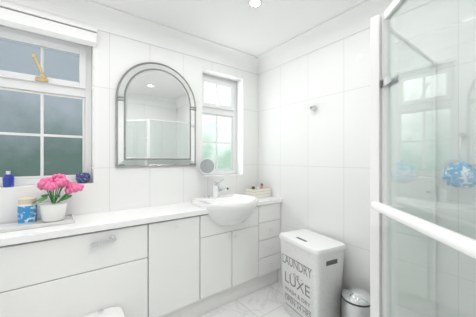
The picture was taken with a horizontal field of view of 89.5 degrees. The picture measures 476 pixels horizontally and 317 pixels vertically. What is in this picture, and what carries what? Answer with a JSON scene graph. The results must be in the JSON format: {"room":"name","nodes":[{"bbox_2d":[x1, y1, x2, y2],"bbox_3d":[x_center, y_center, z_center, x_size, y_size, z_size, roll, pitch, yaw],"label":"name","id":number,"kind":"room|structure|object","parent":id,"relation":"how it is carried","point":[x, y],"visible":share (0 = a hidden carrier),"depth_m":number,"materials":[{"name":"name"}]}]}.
{"room":"bathroom","nodes":[
{"label":"bathroom","id":0,"kind":"room"},
{"bbox_2d":[0,24,257,221],"bbox_3d":[-0.928,0.095,2.009,3.200,2.350,0.250,0,0,-37],"label":"wall","id":1,"kind":"structure","parent":0,"point":[111,187],"depth_m":1.94,"materials":[{"name":"tile"}]},
{"bbox_2d":[2,171,14,186],"bbox_3d":[-1.462,0.129,1.529,0.058,0.100,0.058,0,0,-37],"label":"bottle","id":2,"kind":"object","parent":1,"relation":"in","point":[8,180],"visible":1,"depth_m":1.51,"materials":[{"name":"blue glass"}]},
{"bbox_2d":[0,26,91,185],"bbox_3d":[-1.529,-0.340,1.573,0.975,1.040,0.109,0,0,-37],"label":"window","id":3,"kind":"structure","parent":1,"relation":"in","point":[46,82],"depth_m":1.69,"materials":[{"name":"white glass"}]},
{"bbox_2d":[0,1,96,46],"bbox_3d":[-1.442,-0.878,1.440,1.035,0.133,0.042,0,0,-37],"label":"blind","id":4,"kind":"object","parent":3,"relation":"attached to","point":[11,15],"visible":1,"depth_m":1.56,"materials":[{"name":"white fabric"}]},
{"bbox_2d":[75,173,89,182],"bbox_3d":[-1.143,0.143,1.770,0.094,0.072,0.094,0,0,-37],"label":"bowl","id":5,"kind":"object","parent":1,"relation":"on","point":[80,177],"visible":1,"depth_m":1.74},
{"bbox_2d":[116,62,195,166],"bbox_3d":[-0.661,-0.370,2.032,0.675,0.875,0.029,0,0,-37],"label":"arched mirror","id":6,"kind":"object","parent":1,"relation":"attached to","point":[156,106],"visible":1,"depth_m":2.00,"materials":[{"name":"silver metal"}]},
{"bbox_2d":[202,74,235,174],"bbox_3d":[-0.225,-0.345,2.549,0.494,1.030,0.109,0,0,-37],"label":"window","id":7,"kind":"structure","parent":1,"relation":"in","point":[218,94],"depth_m":2.57,"materials":[{"name":"white glass"}]},
{"bbox_2d":[92,0,364,55],"bbox_3d":[-0.144,-1.130,0.960,3.200,0.100,2.870,0,0,-37],"label":"ceiling","id":8,"kind":"structure","parent":0,"point":[235,24],"depth_m":1.82,"materials":[{"name":"white paint"}]},
{"bbox_2d":[248,0,261,7],"bbox_3d":[0.118,-1.076,1.662,0.100,0.007,0.100,0,0,-37],"label":"recessed light","id":9,"kind":"object","parent":8,"relation":"in","point":[252,3],"visible":1,"depth_m":1.66,"materials":[{"name":"silver metal"}]},
{"bbox_2d":[197,282,292,316],"bbox_3d":[-0.144,1.320,0.960,3.200,0.100,2.870,0,0,-37],"label":"floor","id":10,"kind":"structure","parent":0,"point":[267,301],"depth_m":2.06,"materials":[{"name":"tile"}]},
{"bbox_2d":[82,307,124,316],"bbox_3d":[-0.752,1.093,1.223,0.374,0.353,0.512,0,0,-37],"label":"toilet","id":11,"kind":"object","parent":10,"relation":"on","point":[112,311],"visible":1,"depth_m":1.44,"materials":[{"name":"white ceramic"}]},
{"bbox_2d":[0,158,281,316],"bbox_3d":[-0.693,0.634,1.694,2.696,1.272,0.533,0,0,-37],"label":"vanity","id":12,"kind":"object","parent":10,"relation":"on","point":[197,257],"visible":0.99,"depth_m":1.67,"materials":[{"name":"white painted wood"}]},
{"bbox_2d":[0,214,74,232],"bbox_3d":[-1.222,0.389,1.458,0.370,0.020,0.210,0,0,-37],"label":"tray","id":13,"kind":"object","parent":12,"relation":"on","point":[5,226],"visible":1,"depth_m":1.42,"materials":[{"name":"white"}]},
{"bbox_2d":[17,197,36,223],"bbox_3d":[-1.290,0.318,1.470,0.092,0.145,0.092,0,0,-37],"label":"candle jar","id":14,"kind":"object","parent":13,"relation":"on","point":[26,210],"visible":0.98,"depth_m":1.44,"materials":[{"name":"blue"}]},
{"bbox_2d":[32,173,83,222],"bbox_3d":[-1.137,0.241,1.527,0.271,0.298,0.162,0,0,-37],"label":"flower pot","id":15,"kind":"object","parent":13,"relation":"on","point":[53,211],"visible":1,"depth_m":1.49,"materials":[{"name":"white ceramic"}]},
{"bbox_2d":[199,158,214,196],"bbox_3d":[-0.286,0.177,2.227,0.134,0.359,0.085,0,0,-37],"label":"makeup mirror","id":16,"kind":"object","parent":12,"relation":"on","point":[206,166],"depth_m":2.22,"materials":[{"name":"silver metal"}]},
{"bbox_2d":[213,181,217,197],"bbox_3d":[-0.203,0.284,2.199,0.048,0.145,0.064,0,0,-37],"label":"soap dispenser","id":17,"kind":"object","parent":12,"relation":"on","point":[215,188],"depth_m":2.19,"materials":[{"name":"white"}]},
{"bbox_2d":[216,179,228,196],"bbox_3d":[-0.159,0.272,2.227,0.073,0.169,0.163,0,0,-37],"label":"tap","id":18,"kind":"object","parent":12,"relation":"on","point":[218,189],"depth_m":2.22,"materials":[{"name":"silver metal"}]},
{"bbox_2d":[192,194,257,225],"bbox_3d":[-0.081,0.462,2.113,0.556,0.207,0.470,0,0,-37],"label":"basin","id":19,"kind":"object","parent":12,"relation":"in","point":[230,209],"depth_m":1.96,"materials":[{"name":"white ceramic"}]},
{"bbox_2d":[245,183,270,197],"bbox_3d":[0.210,0.331,2.511,0.236,0.137,0.141,0,0,-37],"label":"box","id":20,"kind":"object","parent":12,"relation":"on","point":[259,192],"visible":0.9,"depth_m":2.46,"materials":[{"name":"beige wicker"}]},
{"bbox_2d":[279,229,344,316],"bbox_3d":[0.576,0.951,1.917,0.316,0.638,0.456,0,0,-27],"label":"hamper","id":21,"kind":"object","parent":10,"relation":"on","point":[312,262],"visible":1,"depth_m":1.77,"materials":[{"name":"plastic"}]},
{"bbox_2d":[341,286,369,316],"bbox_3d":[0.830,1.095,1.674,0.206,0.351,0.257,0,0,28],"label":"pedal bin","id":22,"kind":"object","parent":10,"relation":"on","point":[355,300],"visible":0.84,"depth_m":1.63,"materials":[{"name":"silver metal"}]},
{"bbox_2d":[370,0,475,316],"bbox_3d":[0.904,0.345,0.764,1.252,1.850,0.795,0,0,-37],"label":"shower enclosure","id":23,"kind":"object","parent":10,"relation":"on","point":[461,174],"visible":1,"depth_m":0.97,"materials":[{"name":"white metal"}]},
{"bbox_2d":[258,0,475,316],"bbox_3d":[1.112,0.095,1.744,0.250,2.350,2.620,0,0,-37],"label":"wall","id":24,"kind":"structure","parent":0,"point":[317,162],"depth_m":1.61,"materials":[{"name":"tile"}]},
{"bbox_2d":[0,0,433,73],"bbox_3d":[-0.144,-1.015,0.960,2.700,0.130,2.370,0,0,-37],"label":"crown molding","id":25,"kind":"structure","parent":24,"relation":"attached to","point":[105,18],"depth_m":1.91,"materials":[{"name":"white paint"}]},
{"bbox_2d":[310,105,316,111],"bbox_3d":[0.656,-0.440,2.099,0.050,0.052,0.052,0,0,-37],"label":"hook","id":26,"kind":"object","parent":24,"relation":"attached to","point":[313,108],"visible":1,"depth_m":2.10,"materials":[{"name":"silver metal"}]}
]}

